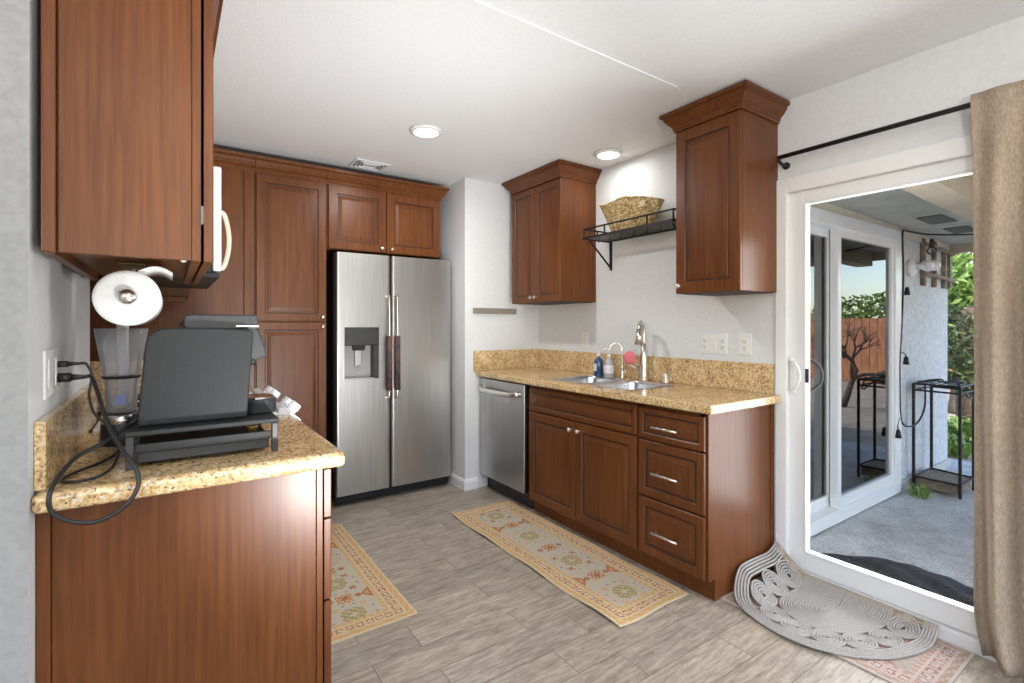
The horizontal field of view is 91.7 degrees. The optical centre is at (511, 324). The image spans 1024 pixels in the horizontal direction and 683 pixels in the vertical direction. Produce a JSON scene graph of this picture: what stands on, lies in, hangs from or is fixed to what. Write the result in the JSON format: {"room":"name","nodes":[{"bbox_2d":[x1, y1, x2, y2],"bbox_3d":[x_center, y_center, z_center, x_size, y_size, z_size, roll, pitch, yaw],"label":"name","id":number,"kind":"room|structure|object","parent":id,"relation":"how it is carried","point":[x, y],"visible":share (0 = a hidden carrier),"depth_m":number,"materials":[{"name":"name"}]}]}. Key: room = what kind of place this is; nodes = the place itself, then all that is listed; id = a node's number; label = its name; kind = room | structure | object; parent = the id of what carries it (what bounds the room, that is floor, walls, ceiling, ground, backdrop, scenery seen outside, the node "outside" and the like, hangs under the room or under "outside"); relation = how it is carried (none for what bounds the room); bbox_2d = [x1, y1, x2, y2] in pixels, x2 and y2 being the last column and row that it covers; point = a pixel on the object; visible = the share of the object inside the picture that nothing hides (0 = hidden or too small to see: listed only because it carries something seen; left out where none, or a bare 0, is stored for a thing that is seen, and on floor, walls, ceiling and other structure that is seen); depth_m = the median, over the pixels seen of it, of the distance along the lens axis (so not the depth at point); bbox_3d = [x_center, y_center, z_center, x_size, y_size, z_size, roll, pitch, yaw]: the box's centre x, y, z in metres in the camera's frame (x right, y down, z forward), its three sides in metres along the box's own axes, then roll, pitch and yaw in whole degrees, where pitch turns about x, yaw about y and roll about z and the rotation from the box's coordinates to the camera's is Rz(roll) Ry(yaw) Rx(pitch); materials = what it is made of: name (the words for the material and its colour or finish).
{"room":"kitchen","nodes":[
{"label":"kitchen","id":0,"kind":"room"},
{"bbox_2d":[0,0,27,682],"bbox_3d":[-2.136,0.060,0.246,2.760,2.420,0.014,0,0,-35],"label":"wall partition","id":1,"kind":"structure","parent":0,"point":[13,13],"depth_m":1.01,"materials":[{"name":"beige paint"}]},
{"bbox_2d":[28,0,89,682],"bbox_3d":[-1.900,0.060,2.091,0.280,2.420,2.800,0,0,-35],"label":"wall","id":2,"kind":"structure","parent":0,"point":[58,295],"depth_m":1.10,"materials":[{"name":"paint"}]},
{"bbox_2d":[42,348,59,399],"bbox_3d":[-1.114,0.115,1.204,0.009,0.114,0.177,0,0,-35],"label":"wall outlet","id":3,"kind":"object","parent":2,"relation":"attached to","point":[50,386],"visible":1,"depth_m":1.17,"materials":[{"name":"white plastic"}]},
{"bbox_2d":[48,359,51,389],"bbox_3d":[-1.086,0.115,1.168,0.002,0.070,0.034,0,0,-35],"label":"receptacle","id":4,"kind":"object","parent":3,"relation":"attached to","point":[49,360],"depth_m":1.17,"materials":[{"name":"white plastic"}]},
{"bbox_2d":[55,357,58,385],"bbox_3d":[-1.135,0.115,1.240,0.002,0.070,0.034,0,0,-35],"label":"receptacle","id":5,"kind":"object","parent":3,"relation":"attached to","point":[56,358],"depth_m":1.23,"materials":[{"name":"white plastic"}]},
{"bbox_2d":[34,384,96,490],"bbox_3d":[-1.268,0.282,1.437,0.020,0.148,0.905,0,0,-35],"label":"backsplash","id":6,"kind":"structure","parent":2,"relation":"attached to","point":[57,434],"depth_m":1.21,"materials":[{"name":"stone"}]},
{"bbox_2d":[90,360,143,388],"bbox_3d":[-2.022,0.278,2.925,0.775,0.156,0.022,0,0,-35],"label":"backsplash","id":7,"kind":"structure","parent":2,"relation":"attached to","point":[111,366],"depth_m":2.77,"materials":[{"name":"stone"}]},
{"bbox_2d":[41,0,222,283],"bbox_3d":[-1.054,-0.638,1.454,0.391,0.972,0.879,0,0,-35],"label":"upper cabinet","id":8,"kind":"object","parent":2,"relation":"attached to","point":[127,85],"visible":1,"depth_m":1.13,"materials":[{"name":"brown wood"}]},
{"bbox_2d":[117,262,145,304],"bbox_3d":[-1.063,-0.115,1.388,0.060,0.129,0.348,0,0,-35],"label":"towel holder","id":9,"kind":"object","parent":8,"relation":"attached to","point":[126,296],"visible":0.91,"depth_m":1.26,"materials":[{"name":"silver metal"}]},
{"bbox_2d":[92,266,172,325],"bbox_3d":[-1.051,-0.076,1.391,0.166,0.156,0.280,0,0,-35],"label":"paper towel roll","id":10,"kind":"object","parent":8,"relation":"hanging from","point":[148,305],"visible":0.87,"depth_m":1.27,"materials":[{"name":"white paper"}]},
{"bbox_2d":[90,275,189,302],"bbox_3d":[-1.945,-0.617,2.608,0.543,1.015,0.498,0,0,-35],"label":"upper cabinet","id":11,"kind":"object","parent":2,"relation":"attached to","point":[169,295],"visible":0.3,"depth_m":2.48,"materials":[{"name":"brown wood"}]},
{"bbox_2d":[213,39,216,59],"bbox_3d":[-1.520,-0.885,2.132,0.390,0.480,0.760,0,0,-35],"label":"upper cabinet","id":12,"kind":"object","parent":2,"relation":"attached to","point":[214,40],"visible":0.02,"depth_m":1.97,"materials":[{"name":"brown wood"}]},
{"bbox_2d":[101,166,231,288],"bbox_3d":[-1.497,-0.413,2.147,0.440,0.457,0.752,0,0,-35],"label":"microwave","id":13,"kind":"object","parent":12,"relation":"attached to","point":[212,274],"visible":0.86,"depth_m":1.94,"materials":[{"name":"grey plastic"}]},
{"bbox_2d":[213,0,684,187],"bbox_3d":[-0.926,-1.132,2.823,3.475,0.005,2.700,0,0,-35],"label":"ceiling","id":14,"kind":"structure","parent":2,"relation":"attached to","point":[326,83],"depth_m":2.39,"materials":[{"name":"paint"}]},
{"bbox_2d":[348,158,390,172],"bbox_3d":[-1.004,-1.121,3.497,0.240,0.010,0.200,0,0,-35],"label":"ceiling vent","id":15,"kind":"object","parent":14,"relation":"in","point":[358,163],"visible":1,"depth_m":3.48,"materials":[{"name":"white metal"}]},
{"bbox_2d":[434,178,538,487],"bbox_3d":[-0.310,0.060,4.366,0.711,2.420,0.855,0,0,-35],"label":"wall column","id":16,"kind":"structure","parent":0,"point":[476,215],"depth_m":3.92,"materials":[{"name":"paint"}]},
{"bbox_2d":[448,472,477,490],"bbox_3d":[-0.397,1.228,3.946,0.120,0.085,0.289,0,0,-35],"label":"baseboard","id":17,"kind":"structure","parent":16,"relation":"attached to","point":[472,483],"depth_m":3.84,"materials":[{"name":"white paint"}]},
{"bbox_2d":[473,308,516,313],"bbox_3d":[-0.133,-0.110,3.957,0.403,0.044,0.020,0,0,-35],"label":"knife strip","id":18,"kind":"object","parent":16,"relation":"attached to","point":[475,310],"visible":1,"depth_m":3.94,"materials":[{"name":"brown"}]},
{"bbox_2d":[329,482,1023,682],"bbox_3d":[-0.383,1.310,0.222,5.620,0.080,7.800,0,0,-35],"label":"floor","id":19,"kind":"structure","parent":0,"point":[485,615],"depth_m":2.04,"materials":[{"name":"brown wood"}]},
{"bbox_2d":[90,412,101,432],"bbox_3d":[-1.846,0.834,2.671,0.777,0.872,0.643,0,0,-35],"label":"base cabinet","id":20,"kind":"object","parent":19,"relation":"on","point":[99,414],"visible":0.02,"depth_m":2.26,"materials":[{"name":"brown wood"}]},
{"bbox_2d":[90,360,251,411],"bbox_3d":[-1.844,0.298,2.670,0.779,0.197,0.644,0,0,-35],"label":"countertop","id":21,"kind":"structure","parent":20,"relation":"on","point":[111,366],"depth_m":2.76,"materials":[{"name":"stone"}]},
{"bbox_2d":[90,147,255,388],"bbox_3d":[-2.160,0.096,3.189,0.837,2.348,0.678,0,0,-35],"label":"tall cabinet","id":22,"kind":"object","parent":19,"relation":"on","point":[232,293],"visible":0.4,"depth_m":3.11,"materials":[{"name":"brown wood"}]},
{"bbox_2d":[36,468,330,682],"bbox_3d":[-0.947,0.834,1.534,0.658,0.872,0.669,0,0,-35],"label":"base cabinet","id":23,"kind":"object","parent":19,"relation":"on","point":[227,583],"visible":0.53,"depth_m":1.24,"materials":[{"name":"brown wood"}]},
{"bbox_2d":[31,384,344,513],"bbox_3d":[-0.999,0.303,1.601,0.648,0.190,0.940,0,0,-35],"label":"countertop","id":24,"kind":"structure","parent":23,"relation":"on","point":[62,433],"depth_m":1.25,"materials":[{"name":"stone"}]},
{"bbox_2d":[57,361,119,483],"bbox_3d":[-1.078,0.223,1.272,0.127,0.266,0.374,0,0,-35],"label":"power cord","id":25,"kind":"object","parent":24,"relation":"on","point":[59,363],"visible":0.85,"depth_m":1.25,"materials":[{"name":"black rubber"}]},
{"bbox_2d":[93,324,148,446],"bbox_3d":[-1.176,0.171,1.497,0.132,0.368,0.132,0,0,-35],"label":"blender","id":26,"kind":"object","parent":24,"relation":"on","point":[119,418],"visible":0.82,"depth_m":1.49,"materials":[{"name":"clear glass"}]},
{"bbox_2d":[93,328,148,413],"bbox_3d":[-1.176,0.136,1.497,0.132,0.250,0.132,0,0,-35],"label":"jar","id":27,"kind":"object","parent":26,"relation":"on","point":[122,376],"depth_m":1.49,"materials":[{"name":"clear glass"}]},
{"bbox_2d":[124,412,278,470],"bbox_3d":[-0.891,0.309,1.438,0.346,0.094,0.320,0,0,-35],"label":"stand","id":28,"kind":"object","parent":24,"relation":"on","point":[153,443],"visible":0.88,"depth_m":1.33,"materials":[{"name":"grey plastic"}]},
{"bbox_2d":[137,314,275,426],"bbox_3d":[-0.872,0.116,1.442,0.338,0.292,0.205,0,0,-35],"label":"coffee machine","id":29,"kind":"object","parent":28,"relation":"on","point":[200,370],"visible":1,"depth_m":1.35,"materials":[{"name":"grey plastic"}]},
{"bbox_2d":[46,373,140,524],"bbox_3d":[-0.985,0.274,1.180,0.161,0.308,0.303,0,0,-38],"label":"power cord","id":30,"kind":"object","parent":29,"relation":"attached to","point":[61,377],"visible":0.99,"depth_m":1.12,"materials":[{"name":"black rubber"}]},
{"bbox_2d":[247,393,275,413],"bbox_3d":[-0.774,0.238,1.513,0.096,0.046,0.120,0,0,-35],"label":"drip tray","id":31,"kind":"object","parent":29,"relation":"on","point":[259,403],"depth_m":1.47,"materials":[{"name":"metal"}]},
{"bbox_2d":[92,386,300,432],"bbox_3d":[-1.331,0.782,2.162,0.688,0.936,0.756,0,0,-35],"label":"range","id":32,"kind":"object","parent":19,"relation":"on","point":[286,406],"visible":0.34,"depth_m":2.06,"materials":[{"name":"white ceramic"}]},
{"bbox_2d":[254,155,327,438],"bbox_3d":[-1.630,0.096,3.553,0.444,2.348,0.678,0,0,-35],"label":"pantry cabinet","id":33,"kind":"object","parent":19,"relation":"on","point":[290,196],"visible":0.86,"depth_m":3.30,"materials":[{"name":"brown wood"}]},
{"bbox_2d":[330,523,417,644],"bbox_3d":[-0.944,1.265,2.540,0.467,0.008,1.198,0,0,-35],"label":"runner rug","id":34,"kind":"object","parent":19,"relation":"on","point":[363,599],"visible":0.57,"depth_m":2.32,"materials":[{"name":"beige fabric"}]},
{"bbox_2d":[326,252,450,503],"bbox_3d":[-1.015,0.383,3.920,0.892,1.775,0.750,0,0,-35],"label":"refrigerator","id":35,"kind":"object","parent":19,"relation":"on","point":[388,318],"visible":1,"depth_m":3.62,"materials":[{"name":"grey metal"}]},
{"bbox_2d":[333,252,391,496],"bbox_3d":[-1.053,0.341,3.530,0.388,1.692,0.150,0,0,-35],"label":"door","id":36,"kind":"structure","parent":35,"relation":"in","point":[362,283],"depth_m":3.53,"materials":[{"name":"metal"}]},
{"bbox_2d":[390,256,450,486],"bbox_3d":[-0.681,0.341,3.786,0.494,1.692,0.150,0,0,-35],"label":"door","id":37,"kind":"structure","parent":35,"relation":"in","point":[420,289],"depth_m":3.77,"materials":[{"name":"metal"}]},
{"bbox_2d":[479,377,533,508],"bbox_3d":[0.125,0.836,3.770,0.620,0.868,0.586,0,0,-35],"label":"dishwasher","id":38,"kind":"object","parent":19,"relation":"on","point":[504,405],"visible":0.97,"depth_m":3.57,"materials":[{"name":"silver metal"}]},
{"bbox_2d":[452,500,688,626],"bbox_3d":[0.212,1.261,2.824,0.467,0.017,1.520,0,0,-35],"label":"runner rug","id":39,"kind":"object","parent":19,"relation":"on","point":[624,593],"visible":1,"depth_m":2.62,"materials":[{"name":"beige fabric"}]},
{"bbox_2d":[529,385,646,566],"bbox_3d":[0.591,0.834,3.120,0.590,0.872,0.980,0,0,-35],"label":"base cabinet","id":40,"kind":"object","parent":19,"relation":"on","point":[584,448],"visible":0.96,"depth_m":2.89,"materials":[{"name":"brown wood"}]},
{"bbox_2d":[473,349,780,414],"bbox_3d":[0.540,0.299,3.192,0.640,0.194,2.042,0,0,-35],"label":"countertop","id":41,"kind":"structure","parent":40,"relation":"on","point":[709,387],"depth_m":2.92,"materials":[{"name":"stone"}]},
{"bbox_2d":[593,347,602,376],"bbox_3d":[0.596,0.255,3.433,0.071,0.200,0.064,0,0,-35],"label":"soap dispenser","id":42,"kind":"object","parent":41,"relation":"on","point":[598,362],"visible":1,"depth_m":3.41,"materials":[{"name":"blue plastic"}]},
{"bbox_2d":[594,357,602,376],"bbox_3d":[0.598,0.287,3.434,0.066,0.136,0.064,0,0,-35],"label":"bottle","id":43,"kind":"object","parent":42,"relation":"on","point":[598,362],"depth_m":3.41,"materials":[{"name":"blue plastic"}]},
{"bbox_2d":[603,348,613,377],"bbox_3d":[0.652,0.255,3.356,0.065,0.200,0.065,0,0,35],"label":"soap dispenser","id":44,"kind":"object","parent":41,"relation":"on","point":[608,363],"visible":1,"depth_m":3.33,"materials":[{"name":"grey plastic"}]},
{"bbox_2d":[604,357,613,377],"bbox_3d":[0.652,0.287,3.356,0.065,0.136,0.065,0,0,-35],"label":"bottle","id":45,"kind":"object","parent":44,"relation":"on","point":[608,363],"depth_m":3.33,"materials":[{"name":"white plastic"}]},
{"bbox_2d":[552,375,673,389],"bbox_3d":[0.606,0.458,3.106,0.398,0.208,0.728,0,0,-35],"label":"sink","id":46,"kind":"object","parent":41,"relation":"in","point":[617,383],"visible":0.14,"depth_m":3.17,"materials":[{"name":"silver metal"}]},
{"bbox_2d":[608,342,626,377],"bbox_3d":[0.715,0.235,3.332,0.125,0.241,0.066,0,0,28],"label":"filter faucet","id":47,"kind":"object","parent":41,"relation":"on","point":[622,371],"visible":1,"depth_m":3.33,"materials":[{"name":"silver metal"}]},
{"bbox_2d":[629,320,647,380],"bbox_3d":[0.812,0.163,3.152,0.126,0.385,0.207,0,0,-4],"label":"kitchen faucet","id":48,"kind":"object","parent":41,"relation":"on","point":[640,338],"visible":0.99,"depth_m":3.17,"materials":[{"name":"silver metal"}]},
{"bbox_2d":[623,351,635,363],"bbox_3d":[0.760,0.212,3.220,0.068,0.088,0.083,0,0,-35],"label":"scrubber puff","id":49,"kind":"object","parent":48,"relation":"on","point":[629,357],"visible":1,"depth_m":3.19,"materials":[{"name":"pink plastic"}]},
{"bbox_2d":[662,373,668,382],"bbox_3d":[0.940,0.326,3.044,0.044,0.060,0.044,0,0,-35],"label":"air gap","id":50,"kind":"object","parent":41,"relation":"on","point":[665,376],"visible":1,"depth_m":3.03,"materials":[{"name":"silver metal"}]},
{"bbox_2d":[639,403,773,600],"bbox_3d":[0.986,0.834,2.554,0.616,0.873,0.399,0,0,-35],"label":"base cabinet","id":51,"kind":"object","parent":19,"relation":"on","point":[706,482],"visible":0.89,"depth_m":2.39,"materials":[{"name":"brown wood"}]},
{"bbox_2d":[721,571,974,682],"bbox_3d":[1.377,1.267,2.110,0.450,0.005,0.785,0,0,-35],"label":"rug","id":52,"kind":"object","parent":19,"relation":"on","point":[944,662],"visible":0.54,"depth_m":1.86,"materials":[{"name":"beige fabric"}]},
{"bbox_2d":[734,541,939,659],"bbox_3d":[1.326,1.185,2.133,0.514,0.159,0.671,0,0,-35],"label":"doormat","id":53,"kind":"object","parent":52,"relation":"on","point":[857,615],"visible":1,"depth_m":2.13,"materials":[{"name":"fabric"}]},
{"bbox_2d":[477,0,1023,104],"bbox_3d":[-0.343,-1.182,0.189,5.850,0.096,7.900,0,0,-35],"label":"ceiling","id":54,"kind":"structure","parent":0,"point":[790,49],"depth_m":1.93,"materials":[{"name":"paint"}]},
{"bbox_2d":[409,124,441,137],"bbox_3d":[-0.498,-1.117,2.880,0.188,0.018,0.188,0,0,-35],"label":"recessed light","id":55,"kind":"object","parent":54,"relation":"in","point":[420,130],"visible":1,"depth_m":2.85,"materials":[{"name":"white plastic"}]},
{"bbox_2d":[413,128,437,137],"bbox_3d":[-0.498,-1.116,2.880,0.156,0.017,0.156,0,0,-35],"label":"diffuser","id":56,"kind":"object","parent":55,"relation":"attached to","point":[418,132],"depth_m":2.86,"materials":[{"name":"white plastic"}]},
{"bbox_2d":[594,148,622,159],"bbox_3d":[0.632,-1.117,3.263,0.188,0.018,0.188,0,0,-35],"label":"recessed light","id":57,"kind":"object","parent":54,"relation":"in","point":[604,154],"visible":1,"depth_m":3.23,"materials":[{"name":"white plastic"}]},
{"bbox_2d":[597,152,618,158],"bbox_3d":[0.632,-1.116,3.263,0.156,0.017,0.156,0,0,-35],"label":"diffuser","id":58,"kind":"object","parent":57,"relation":"attached to","point":[600,155],"depth_m":3.25,"materials":[{"name":"white plastic"}]},
{"bbox_2d":[539,15,1023,570],"bbox_3d":[1.983,0.100,1.789,0.145,2.500,7.900,0,0,-35],"label":"wall","id":59,"kind":"structure","parent":0,"point":[640,284],"depth_m":2.63,"materials":[{"name":"paint"}]},
{"bbox_2d":[502,159,601,304],"bbox_3d":[0.283,-0.644,3.776,0.401,0.961,0.715,0,0,-35],"label":"upper cabinet","id":60,"kind":"object","parent":59,"relation":"attached to","point":[553,203],"visible":1,"depth_m":3.58,"materials":[{"name":"brown wood"}]},
{"bbox_2d":[581,332,587,347],"bbox_3d":[0.546,0.113,3.739,0.010,0.115,0.071,0,0,-35],"label":"light switch","id":61,"kind":"object","parent":59,"relation":"attached to","point":[584,335],"visible":1,"depth_m":3.73,"materials":[{"name":"white plastic"}]},
{"bbox_2d":[583,208,675,270],"bbox_3d":[0.791,-0.522,3.164,0.258,0.275,0.745,0,0,-35],"label":"wire shelf","id":62,"kind":"object","parent":59,"relation":"attached to","point":[632,230],"visible":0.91,"depth_m":3.19,"materials":[{"name":"black metal"}]},
{"bbox_2d":[599,196,664,234],"bbox_3d":[0.762,-0.715,3.209,0.196,0.219,0.526,0,0,-35],"label":"woven basket","id":63,"kind":"object","parent":62,"relation":"on","point":[625,207],"visible":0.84,"depth_m":3.11,"materials":[{"name":"beige wicker"}]},
{"bbox_2d":[538,349,773,393],"bbox_3d":[0.782,0.279,3.385,0.021,0.154,1.997,0,0,-35],"label":"backsplash","id":64,"kind":"structure","parent":59,"relation":"attached to","point":[743,376],"depth_m":2.99,"materials":[{"name":"stone"}]},
{"bbox_2d":[701,333,726,353],"bbox_3d":[1.158,0.106,2.851,0.010,0.117,0.165,0,0,-35],"label":"wall outlet","id":65,"kind":"object","parent":59,"relation":"attached to","point":[711,343],"visible":1,"depth_m":2.85,"materials":[{"name":"white plastic"}]},
{"bbox_2d":[703,337,707,348],"bbox_3d":[1.125,0.106,2.896,0.003,0.068,0.034,0,0,-35],"label":"receptacle","id":66,"kind":"object","parent":65,"relation":"attached to","point":[705,339],"depth_m":2.89,"materials":[{"name":"white plastic"}]},
{"bbox_2d":[720,338,724,349],"bbox_3d":[1.188,0.106,2.805,0.003,0.068,0.034,0,0,-35],"label":"receptacle","id":67,"kind":"object","parent":65,"relation":"attached to","point":[722,340],"depth_m":2.80,"materials":[{"name":"white plastic"}]},
{"bbox_2d":[659,80,789,295],"bbox_3d":[1.097,-0.644,2.592,0.401,0.961,0.492,0,0,-35],"label":"upper cabinet","id":68,"kind":"object","parent":59,"relation":"attached to","point":[727,138],"visible":1,"depth_m":2.48,"materials":[{"name":"brown wood"}]},
{"bbox_2d":[738,334,751,355],"bbox_3d":[1.264,0.106,2.698,0.009,0.117,0.077,0,0,-35],"label":"wall outlet","id":69,"kind":"object","parent":59,"relation":"attached to","point":[744,340],"visible":1,"depth_m":2.69,"materials":[{"name":"white plastic"}]},
{"bbox_2d":[742,338,747,350],"bbox_3d":[1.262,0.106,2.697,0.003,0.068,0.034,0,0,-35],"label":"receptacle","id":70,"kind":"object","parent":69,"relation":"attached to","point":[744,340],"depth_m":2.69,"materials":[{"name":"white plastic"}]},
{"bbox_2d":[777,102,969,169],"bbox_3d":[1.915,-0.816,1.684,0.085,0.057,2.003,0,0,-35],"label":"curtain rod","id":71,"kind":"object","parent":59,"relation":"attached to","point":[786,165],"visible":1,"depth_m":2.14,"materials":[{"name":"black metal"}]},
{"bbox_2d":[970,80,1023,676],"bbox_3d":[1.973,0.188,1.518,0.102,2.105,0.860,0,0,-35],"label":"curtain","id":72,"kind":"object","parent":71,"relation":"hanging from","point":[996,113],"visible":1,"depth_m":1.80,"materials":[{"name":"fabric"}]},
{"bbox_2d":[775,135,997,662],"bbox_3d":[1.925,0.270,1.833,0.149,2.020,1.838,0,0,-35],"label":"door","id":73,"kind":"structure","parent":59,"relation":"in","point":[952,158],"depth_m":2.46,"materials":[{"name":"white plastic"}]},
{"bbox_2d":[900,175,972,221],"bbox_3d":[3.073,-0.704,3.146,3.170,0.206,0.140,0,0,-35],"label":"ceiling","id":74,"kind":"structure","parent":59,"relation":"attached to","point":[955,195],"depth_m":2.54,"materials":[{"name":"paint"}]},
{"bbox_2d":[810,459,973,587],"bbox_3d":[4.207,1.360,1.754,3.680,0.100,5.120,0,0,-35],"label":"floor","id":75,"kind":"structure","parent":0,"point":[935,534],"depth_m":3.12,"materials":[{"name":"concrete"}]},
{"bbox_2d":[821,553,973,606],"bbox_3d":[2.094,1.282,2.284,0.580,0.043,1.300,0,0,-35],"label":"mat","id":76,"kind":"object","parent":75,"relation":"on","point":[942,585],"visible":0.35,"depth_m":2.54,"materials":[{"name":"black rubber"}]},
{"bbox_2d":[906,482,931,499],"bbox_3d":[3.117,1.266,3.820,0.188,0.087,0.215,0,0,5],"label":"tuft","id":77,"kind":"object","parent":75,"relation":"on","point":[912,491],"visible":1,"depth_m":3.78,"materials":[{"name":"green plant"}]},
{"bbox_2d":[912,380,973,498],"bbox_3d":[3.456,0.886,3.974,0.418,0.847,0.308,0,0,-35],"label":"metal stand","id":78,"kind":"object","parent":75,"relation":"on","point":[936,479],"visible":0.85,"depth_m":3.93,"materials":[{"name":"black metal"}]},
{"bbox_2d":[916,469,970,494],"bbox_3d":[3.456,1.252,3.974,0.370,0.075,0.260,0,0,-35],"label":"shelf","id":79,"kind":"object","parent":78,"relation":"attached to","point":[945,481],"depth_m":3.91,"materials":[{"name":"brown wood"}]},
{"bbox_2d":[917,378,972,399],"bbox_3d":[3.442,0.500,3.936,0.286,0.145,0.305,0,0,-35],"label":"coiled cord","id":80,"kind":"object","parent":78,"relation":"on","point":[926,380],"visible":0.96,"depth_m":3.90,"materials":[{"name":"black rubber"}]},
{"bbox_2d":[827,174,972,244],"bbox_3d":[4.052,-0.924,1.759,3.230,0.368,4.705,0,0,-35],"label":"ceiling","id":81,"kind":"structure","parent":0,"point":[898,207],"depth_m":3.42,"materials":[{"name":"paint"}]},
{"bbox_2d":[916,214,956,224],"bbox_3d":[3.079,-0.764,3.606,0.320,0.013,0.150,0,0,-35],"label":"ceiling vent","id":82,"kind":"object","parent":81,"relation":"in","point":[935,219],"visible":1,"depth_m":3.59,"materials":[{"name":"grey metal"}]},
{"bbox_2d":[943,225,972,233],"bbox_3d":[3.548,-0.752,3.929,0.300,0.012,0.150,0,0,-35],"label":"ceiling vent","id":83,"kind":"object","parent":81,"relation":"in","point":[961,229],"visible":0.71,"depth_m":3.91,"materials":[{"name":"grey metal"}]},
{"bbox_2d":[901,239,946,479],"bbox_3d":[1.719,0.140,5.131,3.210,2.340,3.495,0,0,-35],"label":"wall","id":84,"kind":"structure","parent":0,"point":[924,332],"depth_m":4.22,"materials":[{"name":"paint"}]},
{"bbox_2d":[810,206,900,536],"bbox_3d":[2.294,0.285,3.457,1.700,2.030,0.155,0,0,-35],"label":"door","id":85,"kind":"structure","parent":84,"relation":"in","point":[855,264],"depth_m":3.46,"materials":[{"name":"white plastic"}]},
{"bbox_2d":[810,202,949,249],"bbox_3d":[2.714,-0.740,3.685,3.210,0.100,0.014,0,0,-35],"label":"trim","id":86,"kind":"structure","parent":84,"relation":"attached to","point":[913,237],"depth_m":3.60,"materials":[{"name":"beige paint"}]},
{"bbox_2d":[906,259,940,276],"bbox_3d":[3.365,-0.465,4.054,0.331,0.150,0.146,0,0,-35],"label":"wall light","id":87,"kind":"object","parent":84,"relation":"attached to","point":[912,266],"visible":1,"depth_m":4.01,"materials":[{"name":"white glass"}]},
{"bbox_2d":[901,458,950,490],"bbox_3d":[3.539,1.272,4.251,1.250,0.075,0.018,0,0,-35],"label":"baseboard","id":88,"kind":"structure","parent":84,"relation":"attached to","point":[946,463],"depth_m":4.28,"materials":[{"name":"paint"}]},
{"bbox_2d":[895,230,972,437],"bbox_3d":[3.422,0.056,3.889,0.946,1.618,0.281,0,0,5],"label":"string lights","id":89,"kind":"object","parent":84,"relation":"attached to","point":[906,291],"visible":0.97,"depth_m":3.89,"materials":[{"name":"black rubber"}]},
{"bbox_2d":[895,429,901,437],"bbox_3d":[2.962,0.833,3.810,0.044,0.065,0.044,0,0,-35],"label":"socket","id":90,"kind":"object","parent":89,"relation":"attached to","point":[898,433],"depth_m":3.80,"materials":[{"name":"black plastic"}]},
{"bbox_2d":[903,356,909,364],"bbox_3d":[3.094,0.278,3.901,0.044,0.065,0.044,0,0,-35],"label":"socket","id":91,"kind":"object","parent":89,"relation":"attached to","point":[906,360],"depth_m":3.89,"materials":[{"name":"plastic"}]},
{"bbox_2d":[904,287,909,294],"bbox_3d":[3.110,-0.268,3.912,0.044,0.065,0.044,0,0,-35],"label":"socket","id":92,"kind":"object","parent":89,"relation":"attached to","point":[907,291],"depth_m":3.90,"materials":[{"name":"black plastic"}]},
{"bbox_2d":[926,239,936,254],"bbox_3d":[3.378,-0.629,4.000,0.068,0.132,0.068,0,0,-35],"label":"socket","id":93,"kind":"object","parent":89,"relation":"attached to","point":[931,242],"depth_m":4.00,"materials":[{"name":"black rubber"}]},
{"bbox_2d":[920,238,955,288],"bbox_3d":[3.753,-0.530,4.372,0.741,0.400,0.060,0,0,-35],"label":"trellis","id":94,"kind":"object","parent":84,"relation":"attached to","point":[946,255],"visible":0.89,"depth_m":4.35,"materials":[{"name":"brown wood"}]},
{"bbox_2d":[949,243,972,253],"bbox_3d":[5.342,-0.805,2.768,0.040,0.290,4.905,0,0,-35],"label":"trim","id":95,"kind":"structure","parent":84,"relation":"attached to","point":[967,247],"depth_m":4.53,"materials":[{"name":"paint"}]},
{"bbox_2d":[947,390,971,461],"bbox_3d":[9.185,1.363,6.321,9.700,0.095,18.000,0,0,-35],"label":"ground","id":96,"kind":"structure","parent":0,"point":[969,459],"depth_m":5.01,"materials":[{"name":"grey concrete"}]},
{"bbox_2d":[947,433,971,458],"bbox_3d":[4.492,1.210,5.048,0.470,0.201,0.431,0,0,-17],"label":"shrub","id":97,"kind":"object","parent":96,"relation":"on","point":[952,440],"visible":0.62,"depth_m":4.95,"materials":[{"name":"green plant"}]},
{"bbox_2d":[947,415,971,445],"bbox_3d":[5.019,1.169,5.549,0.652,0.282,0.669,0,0,45],"label":"tuft","id":98,"kind":"object","parent":96,"relation":"on","point":[952,426],"visible":0.32,"depth_m":5.52,"materials":[{"name":"green plant"}]},
{"bbox_2d":[947,252,972,413],"bbox_3d":[6.574,-0.040,7.383,1.862,2.721,1.589,0,0,-35],"label":"tree","id":99,"kind":"object","parent":96,"relation":"on","point":[968,258],"visible":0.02,"depth_m":7.19,"materials":[{"name":"green plant"}]},
{"bbox_2d":[947,263,973,420],"bbox_3d":[5.536,0.270,6.069,0.578,2.085,0.568,0,0,15],"label":"topiary shrub","id":100,"kind":"object","parent":96,"relation":"on","point":[961,358],"visible":0.52,"depth_m":5.99,"materials":[{"name":"green plant"}]},
{"bbox_3d":[-1.544,0.060,4.096,3.100,2.420,0.100,0,0,-35],"label":"wall","id":101,"kind":"structure","parent":0,"visible":0},
{"bbox_2d":[326,168,449,259],"bbox_3d":[-1.066,-0.804,3.941,0.923,0.548,0.678,0,0,-35],"label":"upper cabinet","id":102,"kind":"object","parent":101,"relation":"attached to","point":[366,213],"visible":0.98,"depth_m":3.64,"materials":[{"name":"brown wood"}]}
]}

